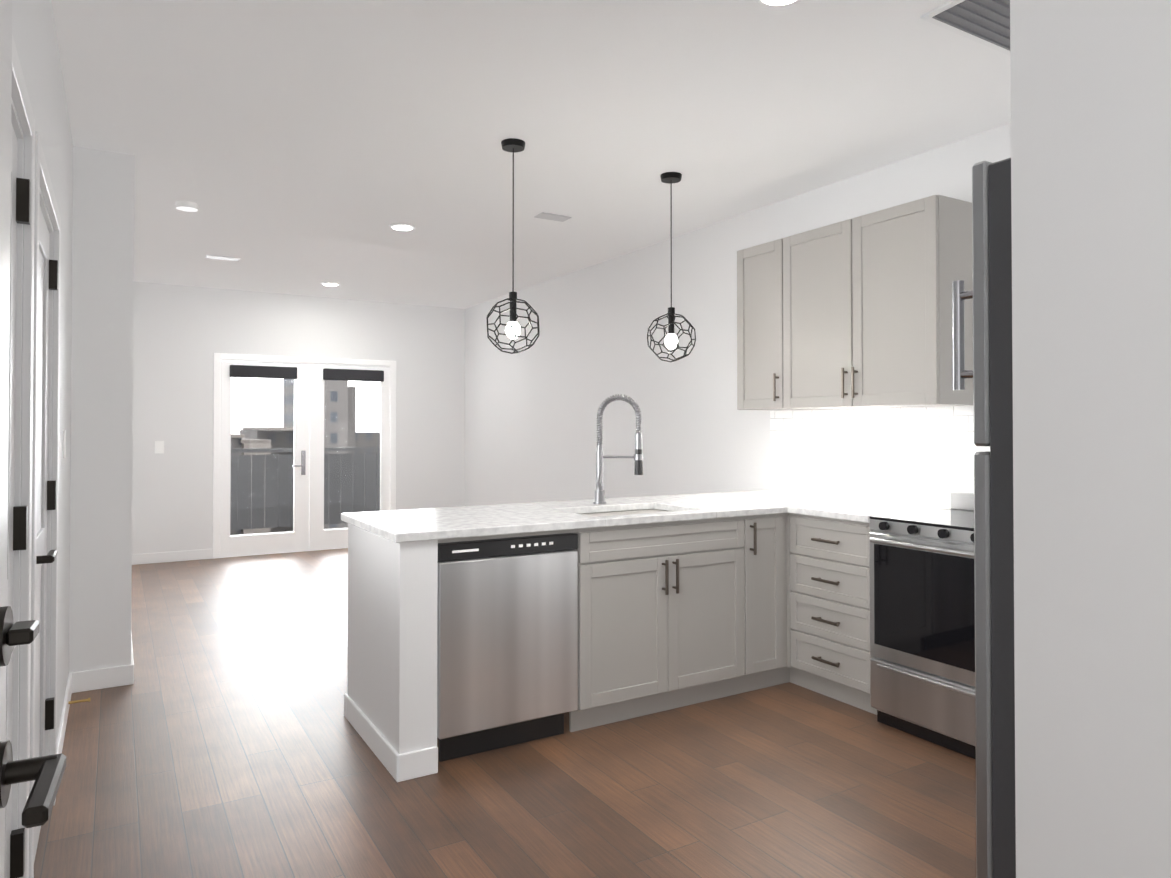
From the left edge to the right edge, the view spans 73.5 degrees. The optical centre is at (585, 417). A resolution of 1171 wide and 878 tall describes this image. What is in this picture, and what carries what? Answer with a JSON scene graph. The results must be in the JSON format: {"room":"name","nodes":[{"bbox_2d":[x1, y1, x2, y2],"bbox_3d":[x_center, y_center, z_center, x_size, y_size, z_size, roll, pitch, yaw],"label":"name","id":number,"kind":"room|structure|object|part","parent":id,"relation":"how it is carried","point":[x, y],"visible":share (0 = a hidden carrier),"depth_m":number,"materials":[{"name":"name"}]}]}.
{"room":"kitchen","nodes":[
{"label":"kitchen","id":0,"kind":"room"},
{"bbox_2d":[12,0,72,828],"bbox_3d":[-0.964,-0.033,1.121,0.120,2.714,6.387,0,-1,-31],"label":"wall","id":1,"kind":"structure","parent":0,"point":[34,33],"depth_m":3.12,"materials":[{"name":"grey paint"}]},
{"bbox_2d":[4,123,17,877],"bbox_3d":[-1.131,0.333,1.461,0.035,1.975,0.820,0,-1,-31],"label":"closet door","id":2,"kind":"structure","parent":1,"relation":"in","point":[11,453],"depth_m":1.76,"materials":[{"name":"grey paint"}]},
{"bbox_2d":[10,178,30,877],"bbox_3d":[-1.103,0.246,1.503,0.067,1.610,0.786,0,-1,-31],"label":"hardware piece","id":3,"kind":"object","parent":1,"relation":"attached to","point":[17,836],"visible":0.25,"depth_m":1.81,"materials":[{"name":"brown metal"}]},
{"bbox_2d":[0,0,65,877],"bbox_3d":[-0.410,0.321,0.460,0.110,1.975,0.910,0,-1,-27],"label":"entry door","id":4,"kind":"structure","parent":1,"relation":"in","point":[5,88],"depth_m":0.82,"materials":[{"name":"grey paint"}]},
{"bbox_3d":[-0.550,0.293,0.769,0.064,0.202,0.160,0,-1,-31],"label":"entry door hardware","id":5,"kind":"part","parent":4,"relation":"part of","materials":[{"name":"black metal"}]},
{"bbox_2d":[11,34,60,877],"bbox_3d":[-1.086,0.297,1.349,0.128,2.060,3.270,0,-1,-31],"label":"door frame","id":6,"kind":"structure","parent":1,"relation":"attached to","point":[32,167],"depth_m":1.86,"materials":[{"name":"grey paint"}]},
{"bbox_2d":[34,205,49,860],"bbox_3d":[-1.666,0.344,2.353,0.035,1.975,0.800,0,-1,-31],"label":"closet door","id":7,"kind":"structure","parent":1,"relation":"in","point":[42,477],"depth_m":2.60,"materials":[{"name":"grey paint"}]},
{"bbox_2d":[36,260,57,729],"bbox_3d":[-1.637,0.257,2.396,0.067,1.610,0.766,0,-1,-31],"label":"hardware piece","id":8,"kind":"object","parent":1,"relation":"attached to","point":[50,556],"visible":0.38,"depth_m":2.69,"materials":[{"name":"brown metal"}]},
{"bbox_2d":[69,146,134,672],"bbox_3d":[-3.554,0.024,5.706,0.385,2.714,4.143,0,-1,-31],"label":"wall","id":9,"kind":"structure","parent":0,"point":[101,423],"depth_m":3.96,"materials":[{"name":"white paint"}]},
{"bbox_2d":[56,672,74,753],"bbox_3d":[-2.214,1.302,3.323,0.013,0.100,1.297,0,-1,-31],"label":"baseboard","id":10,"kind":"structure","parent":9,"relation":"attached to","point":[71,678],"depth_m":3.38,"materials":[{"name":"white paint"}]},
{"bbox_2d":[68,698,89,703],"bbox_3d":[-2.331,1.305,3.615,0.085,0.018,0.018,0,-1,-31],"label":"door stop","id":11,"kind":"object","parent":10,"relation":"attached to","point":[79,701],"visible":1,"depth_m":3.60,"materials":[{"name":"gold metal"}]},
{"bbox_2d":[128,633,133,684],"bbox_3d":[-3.349,1.332,5.735,0.013,0.100,4.036,0,-1,-31],"label":"baseboard","id":12,"kind":"structure","parent":9,"relation":"attached to","point":[130,667],"depth_m":4.00,"materials":[{"name":"white paint"}]},
{"bbox_2d":[132,281,464,558],"bbox_3d":[-2.886,0.058,8.450,3.578,2.714,0.120,0,-1,-31],"label":"wall","id":13,"kind":"structure","parent":0,"point":[182,334],"depth_m":8.02,"materials":[{"name":"white paint"}]},
{"bbox_2d":[155,441,163,452],"bbox_3d":[-4.140,0.285,7.623,0.080,0.120,0.006,0,-1,-31],"label":"switch plate","id":14,"kind":"object","parent":13,"relation":"attached to","point":[159,446],"depth_m":7.62,"materials":[{"name":"white plastic"}]},
{"bbox_2d":[132,549,211,564],"bbox_3d":[-4.046,1.356,7.662,0.725,0.100,0.013,0,-1,-31],"label":"baseboard","id":15,"kind":"structure","parent":13,"relation":"attached to","point":[174,556],"depth_m":7.66,"materials":[{"name":"white paint"}]},
{"bbox_2d":[220,361,309,556],"bbox_3d":[-3.319,0.416,8.149,0.857,1.975,0.045,0,-1,-31],"label":"french door","id":16,"kind":"structure","parent":13,"relation":"in","point":[297,539],"depth_m":8.19,"materials":[{"name":"white paint"}]},
{"bbox_2d":[230,365,296,378],"bbox_3d":[-3.319,-0.473,8.101,0.647,0.122,0.054,0,-1,-31],"label":"door blind","id":17,"kind":"object","parent":16,"relation":"attached to","point":[246,371],"visible":0.98,"depth_m":8.07,"materials":[{"name":"grey fabric"}]},
{"bbox_2d":[230,378,305,533],"bbox_3d":[-3.280,0.341,8.130,0.734,1.735,0.082,0,-1,-31],"label":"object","id":18,"kind":"structure","parent":16,"relation":"attached to","point":[303,463],"depth_m":8.20,"materials":[{"name":"clear glass"}]},
{"bbox_3d":[-3.019,0.475,8.269,0.142,0.260,0.055,0,-1,-31],"label":"handle","id":19,"kind":"part","parent":18,"relation":"part of","materials":[{"name":"silver metal"}]},
{"bbox_2d":[213,353,395,558],"bbox_3d":[-2.959,0.385,8.386,1.862,2.061,0.128,0,-1,-31],"label":"door frame","id":20,"kind":"structure","parent":13,"relation":"attached to","point":[219,358],"depth_m":8.13,"materials":[{"name":"white paint"}]},
{"bbox_2d":[230,447,379,535],"bbox_3d":[-3.337,0.981,9.311,4.700,1.210,1.820,0,-1,-31],"label":"fence","id":21,"kind":"object","parent":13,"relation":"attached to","point":[272,492],"depth_m":9.99,"materials":[{"name":"grey"}]},
{"bbox_2d":[309,365,388,549],"bbox_3d":[-2.580,0.422,8.591,0.857,1.975,0.045,0,-1,-31],"label":"french door","id":22,"kind":"structure","parent":13,"relation":"in","point":[320,537],"depth_m":8.41,"materials":[{"name":"white paint"}]},
{"bbox_2d":[324,380,380,529],"bbox_3d":[-2.554,0.347,8.607,0.627,1.735,0.008,0,-1,-31],"label":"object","id":23,"kind":"structure","parent":22,"relation":"attached to","point":[355,448],"depth_m":8.61,"materials":[{"name":"clear glass"}]},
{"bbox_2d":[323,368,383,381],"bbox_3d":[-2.528,-0.467,8.574,0.647,0.122,0.054,0,-1,-31],"label":"door blind","id":24,"kind":"object","parent":22,"relation":"attached to","point":[353,375],"visible":1,"depth_m":8.54,"materials":[{"name":"grey fabric"}]},
{"bbox_2d":[34,548,975,877],"bbox_3d":[-0.476,1.407,3.739,4.263,0.100,10.650,0,-1,-31],"label":"floor","id":25,"kind":"structure","parent":0,"point":[220,736],"depth_m":2.90,"materials":[{"name":"brown wood"}]},
{"bbox_2d":[437,533,577,761],"bbox_3d":[-0.450,0.920,3.415,0.615,0.858,0.613,0,-1,-31],"label":"dishwasher","id":26,"kind":"object","parent":25,"relation":"on","point":[507,641],"visible":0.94,"depth_m":3.15,"materials":[{"name":"grey metal"}]},
{"bbox_2d":[513,515,756,731],"bbox_3d":[0.239,0.916,3.834,0.983,0.884,0.618,0,-1,-31],"label":"base cabinet","id":27,"kind":"object","parent":25,"relation":"on","point":[703,597],"depth_m":3.55,"materials":[{"name":"white paint"}]},
{"bbox_2d":[341,491,852,542],"bbox_3d":[0.223,0.457,3.919,2.644,0.035,0.820,0,-1,-31],"label":"countertop","id":28,"kind":"structure","parent":27,"relation":"on","point":[425,525],"depth_m":3.57,"materials":[{"name":"white stone"}]},
{"bbox_2d":[593,394,643,503],"bbox_3d":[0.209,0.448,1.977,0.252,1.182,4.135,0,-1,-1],"label":"faucet","id":29,"kind":"object","parent":28,"relation":"on","point":[638,456],"visible":1,"depth_m":3.99,"materials":[{"name":"silver metal"}]},
{"bbox_2d":[577,507,676,514],"bbox_3d":[0.198,0.566,3.768,0.634,0.212,0.424,0,-1,-31],"label":"sink","id":30,"kind":"object","parent":28,"relation":"in","point":[604,510],"depth_m":3.96,"materials":[{"name":"silver metal"}]},
{"bbox_2d":[757,515,788,688],"bbox_3d":[0.696,0.919,4.108,0.312,0.884,0.618,0,-1,-31],"label":"base cabinet","id":31,"kind":"object","parent":25,"relation":"on","point":[772,530],"depth_m":3.90,"materials":[{"name":"white paint"}]},
{"bbox_2d":[789,515,876,714],"bbox_3d":[1.417,0.917,3.891,0.618,0.884,0.534,0,-1,-31],"label":"base cabinet","id":32,"kind":"object","parent":25,"relation":"on","point":[829,571],"depth_m":3.73,"materials":[{"name":"white paint"}]},
{"bbox_2d":[789,499,955,522],"bbox_3d":[1.413,0.456,3.871,0.653,0.035,0.494,0,-1,-31],"label":"countertop","id":33,"kind":"structure","parent":32,"relation":"on","point":[859,511],"depth_m":3.79,"materials":[{"name":"white stone"}]},
{"bbox_2d":[869,492,975,758],"bbox_3d":[1.700,0.849,3.309,0.696,0.995,0.749,0,-1,-31],"label":"range","id":34,"kind":"object","parent":25,"relation":"on","point":[922,631],"visible":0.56,"depth_m":3.25,"materials":[{"name":"metal"}]},
{"bbox_2d":[952,158,1015,877],"bbox_3d":[1.305,0.420,1.356,0.840,1.815,0.929,0,-1,-31],"label":"fridge","id":35,"kind":"object","parent":25,"relation":"on","point":[990,373],"visible":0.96,"depth_m":1.46,"materials":[{"name":"grey metal"}]},
{"bbox_2d":[51,0,1010,308],"bbox_3d":[-0.476,-1.407,3.774,4.263,0.100,10.650,0,-1,-31],"label":"ceiling","id":36,"kind":"structure","parent":0,"point":[299,146],"depth_m":3.58,"materials":[{"name":"white paint"}]},
{"bbox_2d":[175,201,198,211],"bbox_3d":[-2.495,-1.325,4.913,0.130,0.034,0.130,0,-1,-31],"label":"recessed light","id":37,"kind":"object","parent":36,"relation":"attached to","point":[189,206],"visible":1,"depth_m":4.88,"materials":[{"name":"white plastic"}]},
{"bbox_2d":[206,255,239,260],"bbox_3d":[-2.990,-1.319,6.470,0.250,0.007,0.120,0,-1,-31],"label":"ceiling vent","id":38,"kind":"object","parent":36,"relation":"in","point":[207,256],"depth_m":6.46,"materials":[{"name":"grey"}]},
{"bbox_2d":[321,282,339,285],"bbox_3d":[-2.482,-1.302,7.637,0.180,0.014,0.180,0,-1,-31],"label":"recessed light","id":39,"kind":"object","parent":36,"relation":"in","point":[330,283],"visible":1,"depth_m":7.62,"materials":[{"name":"white paint"}]},
{"bbox_2d":[389,223,414,230],"bbox_3d":[-1.277,-1.329,5.468,0.180,0.014,0.180,0,-1,-31],"label":"recessed light","id":40,"kind":"object","parent":36,"relation":"in","point":[402,226],"visible":1,"depth_m":5.44,"materials":[{"name":"white paint"}]},
{"bbox_2d":[486,138,539,353],"bbox_3d":[-0.356,-0.834,3.857,0.273,1.041,0.270,0,-1,-31],"label":"pendant light","id":41,"kind":"object","parent":36,"relation":"hanging from","point":[514,145],"visible":1,"depth_m":3.84,"materials":[{"name":"black metal"}]},
{"bbox_3d":[-0.356,-0.432,3.852,0.072,0.090,0.070,0,-1,-31],"label":"bulb","id":42,"kind":"part","parent":41,"relation":"part of","materials":[{"name":"white glass"}]},
{"bbox_2d":[534,212,571,221],"bbox_3d":[-0.217,-1.335,5.216,0.220,0.007,0.120,0,-1,-31],"label":"ceiling vent","id":43,"kind":"object","parent":36,"relation":"in","point":[554,217],"depth_m":5.21,"materials":[{"name":"grey metal"}]},
{"bbox_2d":[647,172,695,361],"bbox_3d":[0.476,-0.828,4.354,0.273,1.041,0.270,0,-1,-31],"label":"pendant light","id":44,"kind":"object","parent":36,"relation":"hanging from","point":[671,340],"visible":1,"depth_m":4.33,"materials":[{"name":"black metal"}]},
{"bbox_3d":[0.476,-0.426,4.349,0.072,0.090,0.070,0,-1,-31],"label":"bulb","id":45,"kind":"part","parent":44,"relation":"part of","materials":[{"name":"white glass"}]},
{"bbox_2d":[755,0,801,7],"bbox_3d":[0.629,-1.365,2.518,0.180,0.014,0.180,0,-1,-31],"label":"recessed light","id":46,"kind":"object","parent":36,"relation":"in","point":[775,3],"visible":0.9,"depth_m":2.57,"materials":[{"name":"white paint"}]},
{"bbox_2d":[921,0,1009,55],"bbox_3d":[1.540,-1.365,2.573,0.580,0.012,0.580,0,-1,-31],"label":"ceiling vent","id":47,"kind":"object","parent":36,"relation":"in","point":[985,22],"visible":0.25,"depth_m":2.69,"materials":[{"name":"white metal"}]},
{"bbox_2d":[465,123,1010,510],"bbox_3d":[0.890,0.022,5.507,0.120,2.714,8.810,0,-1,-31],"label":"wall","id":48,"kind":"structure","parent":0,"point":[530,424],"depth_m":6.12,"materials":[{"name":"white paint"}]},
{"bbox_2d":[737,242,768,409],"bbox_3d":[1.162,-0.529,4.618,0.328,0.959,0.439,0,-1,-31],"label":"upper cabinet","id":49,"kind":"object","parent":48,"relation":"attached to","point":[752,262],"depth_m":4.61,"materials":[{"name":"white paint"}]},
{"bbox_2d":[769,223,836,410],"bbox_3d":[1.368,-0.533,4.274,0.328,0.959,0.605,0,-1,-31],"label":"upper cabinet","id":50,"kind":"object","parent":48,"relation":"attached to","point":[802,266],"depth_m":4.27,"materials":[{"name":"white paint"}]},
{"bbox_2d":[770,406,989,506],"bbox_3d":[1.871,0.188,3.735,0.008,0.495,2.765,0,-1,-31],"label":"backsplash","id":51,"kind":"structure","parent":48,"relation":"attached to","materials":[{"name":"tile"}]},
{"bbox_2d":[837,195,972,410],"bbox_3d":[1.599,-0.538,3.887,0.328,0.959,0.541,0,-1,-31],"label":"upper cabinet","id":52,"kind":"object","parent":48,"relation":"attached to","point":[897,266],"depth_m":3.74,"materials":[{"name":"white paint"}]},
{"bbox_2d":[1010,0,1170,877],"bbox_3d":[1.403,-0.043,0.273,0.100,2.714,2.500,0,-1,-31],"label":"wall","id":53,"kind":"structure","parent":0,"point":[1091,201],"depth_m":1.21,"materials":[{"name":"white paint"}]},
{"label":"outside","id":54,"kind":"structure","parent":0,"visible":0},
{"bbox_2d":[230,379,379,534],"bbox_3d":[-42.126,2.676,89.978,100.000,18.500,122.000,0,-1,-31],"label":"buildings","id":55,"kind":"structure","parent":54,"point":[260,436],"depth_m":48.95,"materials":[{"name":"grey concrete"}]}
]}

